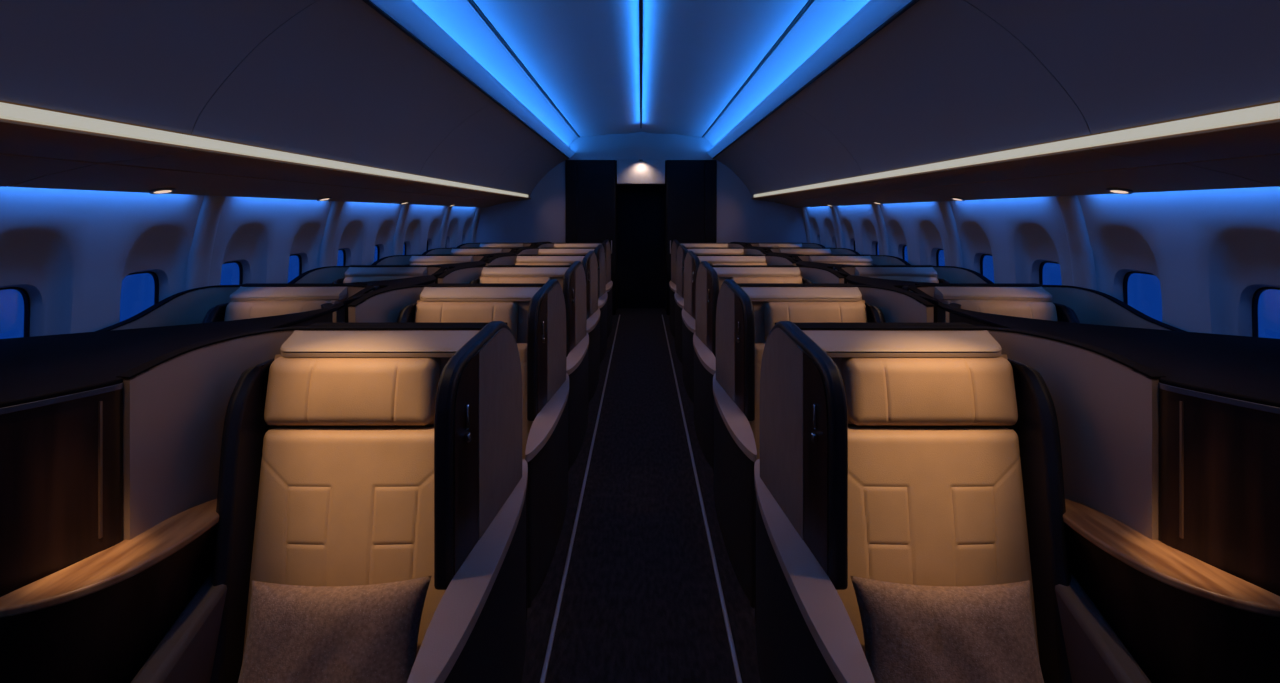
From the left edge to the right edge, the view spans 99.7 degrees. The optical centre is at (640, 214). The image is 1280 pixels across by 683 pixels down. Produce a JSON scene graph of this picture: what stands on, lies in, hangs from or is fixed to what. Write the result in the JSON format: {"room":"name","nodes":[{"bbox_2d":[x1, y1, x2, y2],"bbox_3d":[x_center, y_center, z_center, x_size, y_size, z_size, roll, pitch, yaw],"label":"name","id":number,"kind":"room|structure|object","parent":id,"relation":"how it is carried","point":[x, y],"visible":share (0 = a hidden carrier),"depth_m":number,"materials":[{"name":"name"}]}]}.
{"room":"aircraft cabin","nodes":[
{"label":"aircraft cabin","id":0,"kind":"room"},
{"bbox_2d":[0,186,476,336],"bbox_3d":[-2.512,0.560,3.375,0.365,2.020,10.050,0,0,0],"label":"wall","id":1,"kind":"structure","parent":0,"point":[72,252],"depth_m":2.80,"materials":[{"name":"white plastic"}]},
{"bbox_2d":[0,287,29,336],"bbox_3d":[-2.694,0.520,2.240,0.032,0.440,0.292,0,0,0],"label":"window","id":2,"kind":"structure","parent":1,"relation":"in","point":[22,291],"depth_m":2.37,"materials":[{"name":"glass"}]},
{"bbox_2d":[126,271,158,303],"bbox_3d":[-2.694,0.520,2.875,0.032,0.440,0.292,0,0,0],"label":"window","id":3,"kind":"structure","parent":1,"relation":"in","point":[155,277],"depth_m":3.00,"materials":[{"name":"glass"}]},
{"bbox_2d":[185,195,225,290],"bbox_3d":[-2.508,0.700,3.130,0.156,1.660,0.144,0,0,0],"label":"trim","id":4,"kind":"structure","parent":1,"relation":"attached to","point":[200,253],"depth_m":3.10,"materials":[{"name":"grey plastic"}]},
{"bbox_2d":[223,261,242,284],"bbox_3d":[-2.694,0.520,3.510,0.032,0.440,0.292,0,0,0],"label":"window","id":5,"kind":"structure","parent":1,"relation":"in","point":[237,262],"depth_m":3.63,"materials":[{"name":"plastic"}]},
{"bbox_2d":[290,254,301,274],"bbox_3d":[-2.694,0.520,4.145,0.032,0.440,0.292,0,0,0],"label":"window","id":6,"kind":"structure","parent":1,"relation":"in","point":[298,255],"depth_m":4.27,"materials":[{"name":"plastic"}]},
{"bbox_2d":[319,201,343,267],"bbox_3d":[-2.508,0.700,4.400,0.156,1.660,0.144,0,0,0],"label":"trim","id":7,"kind":"structure","parent":1,"relation":"attached to","point":[326,252],"depth_m":4.36,"materials":[{"name":"grey plastic"}]},
{"bbox_2d":[339,249,345,265],"bbox_3d":[-2.694,0.520,4.780,0.032,0.440,0.292,0,0,0],"label":"window","id":8,"kind":"structure","parent":1,"relation":"in","point":[343,250],"depth_m":4.91,"materials":[{"name":"plastic"}]},
{"bbox_2d":[375,245,379,259],"bbox_3d":[-2.694,0.520,5.415,0.032,0.440,0.292,0,0,0],"label":"window","id":9,"kind":"structure","parent":1,"relation":"in","point":[377,246],"depth_m":5.54,"materials":[{"name":"glass"}]},
{"bbox_2d":[392,204,409,255],"bbox_3d":[-2.508,0.700,5.670,0.156,1.660,0.144,0,0,0],"label":"trim","id":10,"kind":"structure","parent":1,"relation":"attached to","point":[396,250],"depth_m":5.62,"materials":[{"name":"grey plastic"}]},
{"bbox_2d":[438,206,451,247],"bbox_3d":[-2.508,0.700,6.940,0.156,1.660,0.144,0,0,0],"label":"trim","id":11,"kind":"structure","parent":1,"relation":"attached to","point":[448,208],"depth_m":6.89,"materials":[{"name":"grey plastic"}]},
{"bbox_2d":[470,207,480,242],"bbox_3d":[-2.508,0.700,8.210,0.156,1.660,0.144,0,0,0],"label":"trim","id":12,"kind":"structure","parent":1,"relation":"attached to","point":[473,229],"depth_m":8.16,"materials":[{"name":"grey plastic"}]},
{"bbox_2d":[521,308,760,682],"bbox_3d":[0.000,1.580,3.675,5.500,0.060,10.750,0,0,0],"label":"floor","id":13,"kind":"structure","parent":0,"point":[641,603],"depth_m":2.48,"materials":[{"name":"carpet"}]},
{"bbox_2d":[0,307,337,682],"bbox_3d":[-1.839,0.992,1.724,1.251,1.116,1.652,0,0,0],"label":"console","id":14,"kind":"object","parent":13,"relation":"on","point":[81,602],"visible":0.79,"depth_m":1.34,"materials":[{"name":"brown wood"}]},
{"bbox_2d":[0,499,218,616],"bbox_3d":[-1.299,0.877,1.426,0.171,0.022,0.545,0,0,18],"label":"shelf","id":15,"kind":"object","parent":14,"relation":"attached to","point":[100,570],"depth_m":1.33,"materials":[{"name":"brown wood"}]},
{"bbox_2d":[95,283,379,331],"bbox_3d":[-2.003,0.975,2.754,1.068,1.151,0.760,0,0,0],"label":"seat","id":16,"kind":"object","parent":13,"relation":"on","point":[216,303],"visible":0.05,"depth_m":2.91,"materials":[{"name":"leather"}]},
{"bbox_2d":[116,321,527,682],"bbox_3d":[-0.891,0.948,1.508,1.060,1.204,1.129,0,0,0],"label":"seat","id":17,"kind":"object","parent":13,"relation":"on","point":[329,454],"visible":0.72,"depth_m":1.62,"materials":[{"name":"leather"}]},
{"bbox_2d":[238,576,431,682],"bbox_3d":[-0.825,1.162,1.439,0.511,0.323,0.181,0,0,2],"label":"cushion","id":18,"kind":"object","parent":17,"relation":"on","point":[360,633],"visible":0.99,"depth_m":1.41,"materials":[{"name":"fabric"}]},
{"bbox_2d":[289,265,448,282],"bbox_3d":[-2.003,0.975,3.888,1.068,1.151,0.760,0,0,0],"label":"seat","id":19,"kind":"object","parent":13,"relation":"on","point":[351,273],"visible":0.09,"depth_m":4.09,"materials":[{"name":"beige leather"}]},
{"bbox_2d":[343,275,435,322],"bbox_3d":[-1.431,0.982,3.141,0.761,1.136,0.807,0,0,-44],"label":"console","id":20,"kind":"object","parent":13,"relation":"on","point":[429,279],"visible":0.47,"depth_m":3.24},
{"bbox_2d":[371,254,489,264],"bbox_3d":[-2.003,0.975,5.022,1.068,1.151,0.760,0,0,0],"label":"seat","id":21,"kind":"object","parent":13,"relation":"on","point":[414,259],"visible":0.02,"depth_m":5.25,"materials":[{"name":"beige leather"}]},
{"bbox_2d":[347,279,568,607],"bbox_3d":[-0.891,0.948,2.642,1.060,1.204,1.129,0,0,0],"label":"seat","id":22,"kind":"object","parent":13,"relation":"on","point":[535,313],"visible":0.24,"depth_m":2.72,"materials":[{"name":"beige leather"}]},
{"bbox_2d":[434,261,485,282],"bbox_3d":[-1.431,0.982,4.275,0.761,1.136,0.807,0,0,-44],"label":"console","id":23,"kind":"object","parent":13,"relation":"on","point":[474,263],"visible":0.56,"depth_m":4.38},
{"bbox_2d":[423,248,515,253],"bbox_3d":[-2.003,0.975,6.156,1.068,1.151,0.760,0,0,0],"label":"seat","id":24,"kind":"object","parent":13,"relation":"on","point":[436,250],"visible":0.02,"depth_m":6.38,"materials":[{"name":"beige leather"}]},
{"bbox_2d":[456,243,534,247],"bbox_3d":[-2.003,0.975,7.290,1.068,1.151,0.760,0,0,0],"label":"seat","id":25,"kind":"object","parent":13,"relation":"on","point":[467,245],"visible":0.02,"depth_m":7.52,"materials":[{"name":"beige leather"}]},
{"bbox_2d":[482,252,516,261],"bbox_3d":[-1.431,0.982,5.409,0.761,1.136,0.807,0,0,-44],"label":"console","id":26,"kind":"object","parent":13,"relation":"on","point":[505,253],"visible":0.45,"depth_m":5.59},
{"bbox_2d":[437,261,588,470],"bbox_3d":[-0.891,0.948,3.776,1.060,1.204,1.129,0,0,0],"label":"seat","id":27,"kind":"object","parent":13,"relation":"on","point":[571,278],"visible":0.09,"depth_m":3.82,"materials":[{"name":"beige leather"}]},
{"bbox_2d":[510,246,536,252],"bbox_3d":[-1.431,0.982,6.543,0.761,1.136,0.807,0,0,-44],"label":"console","id":28,"kind":"object","parent":13,"relation":"on","point":[517,248],"visible":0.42,"depth_m":6.78},
{"bbox_2d":[485,251,599,402],"bbox_3d":[-0.891,0.948,4.910,1.060,1.204,1.129,0,0,0],"label":"seat","id":29,"kind":"object","parent":13,"relation":"on","point":[589,260],"visible":0.07,"depth_m":5.01,"materials":[{"name":"beige leather"}]},
{"bbox_2d":[533,242,551,246],"bbox_3d":[-1.431,0.982,7.677,0.761,1.136,0.807,0,0,-44],"label":"console","id":30,"kind":"object","parent":13,"relation":"on","point":[536,243],"visible":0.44,"depth_m":7.99},
{"bbox_2d":[516,244,607,362],"bbox_3d":[-0.891,0.948,6.044,1.060,1.204,1.129,0,0,0],"label":"seat","id":31,"kind":"object","parent":13,"relation":"on","point":[599,251],"visible":0.06,"depth_m":6.13,"materials":[{"name":"beige leather"}]},
{"bbox_2d":[536,240,612,337],"bbox_3d":[-0.891,0.948,7.178,1.060,1.204,1.129,0,0,0],"label":"seat","id":32,"kind":"object","parent":13,"relation":"on","point":[606,244],"visible":0.06,"depth_m":7.33,"materials":[{"name":"beige leather"}]},
{"bbox_2d":[540,315,619,682],"bbox_3d":[-0.326,1.545,3.350,0.016,0.010,9.900,0,0,0],"label":"trim","id":33,"kind":"structure","parent":13,"relation":"attached to","point":[551,638],"depth_m":2.46,"materials":[{"name":"silver metal"}]},
{"bbox_2d":[566,160,616,314],"bbox_3d":[-0.780,0.354,8.595,0.770,2.392,0.610,0,0,0],"label":"partition wall","id":34,"kind":"structure","parent":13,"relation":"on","point":[591,185],"depth_m":8.32,"materials":[{"name":"black metal"}]},
{"bbox_2d":[616,160,665,307],"bbox_3d":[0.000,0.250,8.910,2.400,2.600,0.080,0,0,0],"label":"door","id":35,"kind":"structure","parent":13,"relation":"on","point":[640,208],"depth_m":8.91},
{"bbox_2d":[665,160,715,314],"bbox_3d":[0.780,0.354,8.595,0.770,2.392,0.610,0,0,0],"label":"partition wall","id":36,"kind":"structure","parent":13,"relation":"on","point":[690,185],"depth_m":8.32,"materials":[{"name":"black metal"}]},
{"bbox_2d":[662,315,741,682],"bbox_3d":[0.326,1.545,3.350,0.016,0.010,9.900,0,0,0],"label":"trim","id":37,"kind":"structure","parent":13,"relation":"attached to","point":[730,638],"depth_m":2.46,"materials":[{"name":"silver metal"}]},
{"bbox_2d":[669,240,745,337],"bbox_3d":[0.891,0.948,7.178,1.060,1.204,1.129,0,0,0],"label":"seat","id":38,"kind":"object","parent":13,"relation":"on","point":[675,244],"visible":0.06,"depth_m":7.33,"materials":[{"name":"beige leather"}]},
{"bbox_2d":[674,244,765,362],"bbox_3d":[0.891,0.948,6.044,1.060,1.204,1.129,0,0,0],"label":"seat","id":39,"kind":"object","parent":13,"relation":"on","point":[682,251],"visible":0.04,"depth_m":6.13,"materials":[{"name":"beige leather"}]},
{"bbox_2d":[682,251,796,402],"bbox_3d":[0.891,0.948,4.910,1.060,1.204,1.129,0,0,0],"label":"seat","id":40,"kind":"object","parent":13,"relation":"on","point":[692,260],"visible":0.03,"depth_m":5.01,"materials":[{"name":"beige leather"}]},
{"bbox_2d":[730,242,748,246],"bbox_3d":[1.431,0.982,7.677,0.761,1.136,0.807,0,0,44],"label":"console","id":41,"kind":"object","parent":13,"relation":"on","point":[744,243],"visible":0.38,"depth_m":7.99},
{"bbox_2d":[745,246,771,252],"bbox_3d":[1.431,0.982,6.543,0.761,1.136,0.807,0,0,44],"label":"console","id":42,"kind":"object","parent":13,"relation":"on","point":[762,248],"visible":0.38,"depth_m":6.78},
{"bbox_2d":[693,261,844,470],"bbox_3d":[0.891,0.948,3.776,1.060,1.204,1.129,0,0,0],"label":"seat","id":43,"kind":"object","parent":13,"relation":"on","point":[710,278],"visible":0.11,"depth_m":3.85,"materials":[{"name":"beige leather"}]},
{"bbox_2d":[765,252,799,261],"bbox_3d":[1.431,0.982,5.409,0.761,1.136,0.807,0,0,44],"label":"console","id":44,"kind":"object","parent":13,"relation":"on","point":[768,253],"visible":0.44,"depth_m":5.59},
{"bbox_2d":[747,243,825,247],"bbox_3d":[2.003,0.975,7.290,1.068,1.151,0.760,0,0,0],"label":"seat","id":45,"kind":"object","parent":13,"relation":"on","point":[773,245],"visible":0.02,"depth_m":7.52,"materials":[{"name":"beige leather"}]},
{"bbox_2d":[766,248,858,253],"bbox_3d":[2.003,0.975,6.156,1.068,1.151,0.760,0,0,0],"label":"seat","id":46,"kind":"object","parent":13,"relation":"on","point":[778,250],"visible":0.02,"depth_m":6.38,"materials":[{"name":"beige leather"}]},
{"bbox_2d":[796,261,847,282],"bbox_3d":[1.431,0.982,4.275,0.761,1.136,0.807,0,0,44],"label":"console","id":47,"kind":"object","parent":13,"relation":"on","point":[799,263],"visible":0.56,"depth_m":4.38},
{"bbox_2d":[713,279,934,607],"bbox_3d":[0.891,0.948,2.642,1.060,1.204,1.129,0,0,0],"label":"seat","id":48,"kind":"object","parent":13,"relation":"on","point":[746,313],"visible":0.2,"depth_m":2.74,"materials":[{"name":"beige leather"}]},
{"bbox_2d":[792,254,910,264],"bbox_3d":[2.003,0.975,5.022,1.068,1.151,0.760,0,0,0],"label":"seat","id":49,"kind":"object","parent":13,"relation":"on","point":[847,259],"visible":0.03,"depth_m":5.25,"materials":[{"name":"beige leather"}]},
{"bbox_2d":[846,275,938,322],"bbox_3d":[1.431,0.982,3.141,0.761,1.136,0.807,0,0,44],"label":"console","id":50,"kind":"object","parent":13,"relation":"on","point":[851,279],"visible":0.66,"depth_m":3.24},
{"bbox_2d":[833,265,992,282],"bbox_3d":[2.003,0.975,3.888,1.068,1.151,0.760,0,0,0],"label":"seat","id":51,"kind":"object","parent":13,"relation":"on","point":[916,273],"visible":0.05,"depth_m":4.09,"materials":[{"name":"beige leather"}]},
{"bbox_2d":[754,321,1165,682],"bbox_3d":[0.891,0.948,1.508,1.060,1.204,1.129,0,0,0],"label":"seat","id":52,"kind":"object","parent":13,"relation":"on","point":[926,454],"visible":0.82,"depth_m":1.62,"materials":[{"name":"leather"}]},
{"bbox_2d":[850,576,1043,682],"bbox_3d":[0.825,1.162,1.440,0.503,0.323,0.182,0,0,2],"label":"cushion","id":53,"kind":"object","parent":52,"relation":"on","point":[912,633],"visible":0.99,"depth_m":1.41,"materials":[{"name":"fabric"}]},
{"bbox_2d":[902,283,1186,331],"bbox_3d":[2.003,0.975,2.754,1.068,1.151,0.760,0,0,0],"label":"seat","id":54,"kind":"object","parent":13,"relation":"on","point":[1063,303],"visible":0.09,"depth_m":2.91,"materials":[{"name":"leather"}]},
{"bbox_2d":[944,307,1279,682],"bbox_3d":[1.839,0.992,1.724,1.251,1.116,1.652,0,0,0],"label":"console","id":55,"kind":"object","parent":13,"relation":"on","point":[1199,602],"visible":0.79,"depth_m":1.35,"materials":[{"name":"brown wood"}]},
{"bbox_2d":[1063,499,1279,616],"bbox_3d":[1.299,0.877,1.426,0.171,0.022,0.545,0,0,-18],"label":"shelf","id":56,"kind":"object","parent":55,"relation":"attached to","point":[1181,570],"depth_m":1.33,"materials":[{"name":"brown wood"}]},
{"bbox_2d":[412,0,869,146],"bbox_3d":[0.000,-0.815,3.375,5.400,0.930,10.050,0,0,0],"label":"ceiling","id":57,"kind":"structure","parent":0,"point":[583,54],"depth_m":4.01,"materials":[{"name":"white plastic"}]},
{"bbox_2d":[0,0,316,186],"bbox_3d":[-1.762,-0.492,0.990,1.287,0.775,2.096,0,0,0],"label":"bin","id":58,"kind":"object","parent":57,"relation":"attached to","point":[153,64],"visible":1,"depth_m":1.70,"materials":[{"name":"white plastic"}]},
{"bbox_2d":[0,102,527,196],"bbox_3d":[-1.700,-0.277,3.800,0.021,0.042,8.600,0,0,0],"label":"strip light","id":59,"kind":"object","parent":58,"relation":"attached to","point":[7,111],"visible":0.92,"depth_m":1.98,"materials":[{"name":"white plastic"}]},
{"bbox_2d":[8,0,493,200],"bbox_3d":[-1.762,-0.492,3.090,1.287,0.775,2.096,0,0,0],"label":"bin","id":60,"kind":"object","parent":57,"relation":"attached to","point":[337,80],"visible":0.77,"depth_m":2.59,"materials":[{"name":"white plastic"}]},
{"bbox_2d":[148,188,175,193],"bbox_3d":[-2.339,-0.115,2.640,0.088,0.032,0.116,0,0,-7],"label":"reading lamp","id":61,"kind":"object","parent":60,"relation":"attached to","point":[158,190],"visible":1,"depth_m":2.63,"materials":[{"name":"grey plastic"}]},
{"bbox_2d":[317,197,331,200],"bbox_3d":[-2.339,-0.115,3.990,0.088,0.032,0.116,0,0,-7],"label":"reading lamp","id":62,"kind":"object","parent":60,"relation":"attached to","point":[322,198],"visible":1,"depth_m":3.97,"materials":[{"name":"grey plastic"}]},
{"bbox_2d":[329,102,542,204],"bbox_3d":[-1.762,-0.492,5.190,1.287,0.775,2.096,0,0,0],"label":"bin","id":63,"kind":"object","parent":57,"relation":"attached to","point":[478,151],"visible":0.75,"depth_m":4.87,"materials":[{"name":"white plastic"}]},
{"bbox_2d":[436,140,567,207],"bbox_3d":[-1.762,-0.492,7.293,1.287,0.775,2.102,0,0,0],"label":"bin","id":64,"kind":"object","parent":57,"relation":"attached to","point":[525,172],"visible":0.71,"depth_m":7.07,"materials":[{"name":"white plastic"}]},
{"bbox_2d":[639,0,642,127],"bbox_3d":[0.000,-1.242,2.975,0.025,0.080,9.150,0,0,0],"label":"light strip","id":65,"kind":"object","parent":57,"relation":"attached to","point":[640,1],"visible":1,"depth_m":3.96,"materials":[{"name":"black"}]},
{"bbox_2d":[639,14,639,66],"bbox_3d":[-0.011,-1.238,2.970,0.004,0.024,9.140,0,0,0],"label":"diffuser","id":66,"kind":"object","parent":65,"relation":"attached to","point":[639,14],"depth_m":3.81,"materials":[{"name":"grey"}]},
{"bbox_2d":[642,14,642,66],"bbox_3d":[0.011,-1.238,2.970,0.004,0.024,9.140,0,0,0],"label":"diffuser","id":67,"kind":"object","parent":65,"relation":"attached to","point":[642,14],"depth_m":3.81,"materials":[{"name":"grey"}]},
{"bbox_2d":[714,140,845,207],"bbox_3d":[1.762,-0.492,7.293,1.287,0.775,2.102,0,0,0],"label":"bin","id":68,"kind":"object","parent":57,"relation":"attached to","point":[756,172],"visible":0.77,"depth_m":7.07,"materials":[{"name":"white plastic"}]},
{"bbox_2d":[739,102,952,204],"bbox_3d":[1.762,-0.492,5.190,1.287,0.775,2.096,0,0,0],"label":"bin","id":69,"kind":"object","parent":57,"relation":"attached to","point":[803,151],"visible":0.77,"depth_m":4.88,"materials":[{"name":"white plastic"}]},
{"bbox_2d":[788,0,1273,200],"bbox_3d":[1.762,-0.492,3.090,1.287,0.775,2.096,0,0,0],"label":"bin","id":70,"kind":"object","parent":57,"relation":"attached to","point":[944,80],"visible":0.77,"depth_m":2.59,"materials":[{"name":"white plastic"}]},
{"bbox_2d":[950,197,964,200],"bbox_3d":[2.339,-0.115,3.990,0.088,0.032,0.116,0,0,-7],"label":"reading lamp","id":71,"kind":"object","parent":70,"relation":"attached to","point":[952,198],"visible":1,"depth_m":3.97,"materials":[{"name":"grey plastic"}]},
{"bbox_2d":[1106,188,1133,193],"bbox_3d":[2.339,-0.115,2.640,0.088,0.032,0.116,0,0,-7],"label":"reading lamp","id":72,"kind":"object","parent":70,"relation":"attached to","point":[1111,190],"visible":1,"depth_m":2.63,"materials":[{"name":"grey plastic"}]},
{"bbox_2d":[965,0,1279,186],"bbox_3d":[1.762,-0.492,0.990,1.287,0.775,2.096,0,0,0],"label":"bin","id":73,"kind":"object","parent":57,"relation":"attached to","point":[1124,64],"visible":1,"depth_m":1.70,"materials":[{"name":"white plastic"}]},
{"bbox_2d":[754,103,1279,196],"bbox_3d":[1.700,-0.277,3.800,0.021,0.042,8.600,0,0,0],"label":"strip light","id":74,"kind":"object","parent":73,"relation":"attached to","point":[1270,111],"visible":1,"depth_m":1.99,"materials":[{"name":"white plastic"}]},
{"bbox_2d":[474,132,807,242],"bbox_3d":[0.000,0.100,8.390,5.500,2.900,0.080,0,0,0],"label":"wall","id":75,"kind":"structure","parent":0,"point":[542,217],"depth_m":8.35,"materials":[{"name":"white plastic"}]},
{"bbox_2d":[362,0,568,158],"bbox_3d":[-1.111,-0.869,3.374,0.010,0.024,9.948,0,0,0],"label":"trim","id":76,"kind":"structure","parent":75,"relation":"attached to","point":[371,4],"depth_m":2.98,"materials":[{"name":"black plastic"}]},
{"bbox_2d":[370,0,574,157],"bbox_3d":[-1.069,-0.915,3.374,0.098,0.083,9.948,0,0,0],"label":"ceiling light strip","id":77,"kind":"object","parent":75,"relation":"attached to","point":[406,13],"depth_m":3.12,"materials":[{"name":"plastic"}]},
{"bbox_2d":[470,0,579,137],"bbox_3d":[-0.951,-1.199,3.374,0.019,0.022,9.948,0,0,0],"label":"trim","id":78,"kind":"structure","parent":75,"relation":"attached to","point":[471,1],"depth_m":4.02,"materials":[{"name":"black plastic"}]},
{"bbox_2d":[617,160,664,184],"bbox_3d":[0.000,-0.658,8.490,0.744,0.367,0.320,0,0,0],"label":"trim","id":79,"kind":"structure","parent":75,"relation":"attached to","point":[629,172],"depth_m":8.33,"materials":[{"name":"white plastic"}]},
{"bbox_2d":[702,0,811,137],"bbox_3d":[0.951,-1.199,3.374,0.019,0.022,9.948,0,0,0],"label":"trim","id":80,"kind":"structure","parent":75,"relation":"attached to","point":[809,1],"depth_m":4.02,"materials":[{"name":"black plastic"}]},
{"bbox_2d":[707,0,911,157],"bbox_3d":[1.069,-0.915,3.374,0.098,0.083,9.948,0,0,0],"label":"ceiling light strip","id":81,"kind":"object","parent":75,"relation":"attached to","point":[874,13],"depth_m":3.12,"materials":[{"name":"plastic"}]},
{"bbox_2d":[713,0,919,158],"bbox_3d":[1.111,-0.869,3.374,0.010,0.024,9.948,0,0,0],"label":"trim","id":82,"kind":"structure","parent":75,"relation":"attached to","point":[910,4],"depth_m":2.98,"materials":[{"name":"black plastic"}]},
{"bbox_2d":[805,186,1279,336],"bbox_3d":[2.512,0.560,3.375,0.365,2.020,10.050,0,0,0],"label":"wall","id":83,"kind":"structure","parent":0,"point":[1209,252],"depth_m":2.81,"materials":[{"name":"white plastic"}]},
{"bbox_2d":[801,207,811,242],"bbox_3d":[2.508,0.700,8.210,0.156,1.660,0.144,0,0,0],"label":"trim","id":84,"kind":"structure","parent":83,"relation":"attached to","point":[808,229],"depth_m":8.16,"materials":[{"name":"grey plastic"}]},
{"bbox_2d":[830,206,843,247],"bbox_3d":[2.508,0.700,6.940,0.156,1.660,0.144,0,0,0],"label":"trim","id":85,"kind":"structure","parent":83,"relation":"attached to","point":[833,208],"depth_m":6.89,"materials":[{"name":"grey plastic"}]},
{"bbox_2d":[872,204,889,255],"bbox_3d":[2.508,0.700,5.670,0.156,1.660,0.144,0,0,0],"label":"trim","id":86,"kind":"structure","parent":83,"relation":"attached to","point":[885,250],"depth_m":5.62,"materials":[{"name":"grey plastic"}]},
{"bbox_2d":[902,245,906,259],"bbox_3d":[2.694,0.520,5.415,0.032,0.440,0.292,0,0,0],"label":"window","id":87,"kind":"structure","parent":83,"relation":"in","point":[904,246],"depth_m":5.54,"materials":[{"name":"black plastic"}]},
{"bbox_2d":[936,249,942,265],"bbox_3d":[2.694,0.520,4.780,0.032,0.440,0.292,0,0,0],"label":"window","id":88,"kind":"structure","parent":83,"relation":"in","point":[938,250],"depth_m":4.91,"materials":[{"name":"black plastic"}]},
{"bbox_2d":[938,201,962,267],"bbox_3d":[2.508,0.700,4.400,0.156,1.660,0.144,0,0,0],"label":"trim","id":89,"kind":"structure","parent":83,"relation":"attached to","point":[955,252],"depth_m":4.36,"materials":[{"name":"grey plastic"}]},
{"bbox_2d":[980,254,991,274],"bbox_3d":[2.694,0.520,4.145,0.032,0.440,0.292,0,0,0],"label":"window","id":90,"kind":"structure","parent":83,"relation":"in","point":[983,255],"depth_m":4.27,"materials":[{"name":"black plastic"}]},
{"bbox_2d":[1039,261,1058,284],"bbox_3d":[2.694,0.520,3.510,0.032,0.440,0.292,0,0,0],"label":"window","id":91,"kind":"structure","parent":83,"relation":"in","point":[1044,262],"depth_m":3.63,"materials":[{"name":"black plastic"}]},
{"bbox_2d":[1056,195,1096,290],"bbox_3d":[2.508,0.700,3.130,0.156,1.660,0.144,0,0,0],"label":"trim","id":92,"kind":"structure","parent":83,"relation":"attached to","point":[1081,253],"depth_m":3.10,"materials":[{"name":"grey plastic"}]},
{"bbox_2d":[1123,271,1155,303],"bbox_3d":[2.694,0.520,2.875,0.032,0.440,0.292,0,0,0],"label":"window frame","id":93,"kind":"structure","parent":83,"relation":"in","point":[1126,277],"depth_m":3.00,"materials":[{"name":"black plastic"}]},
{"bbox_2d":[1252,287,1279,336],"bbox_3d":[2.694,0.520,2.240,0.032,0.440,0.292,0,0,0],"label":"window frame","id":94,"kind":"structure","parent":83,"relation":"in","point":[1259,291],"depth_m":2.37,"materials":[{"name":"black plastic"}]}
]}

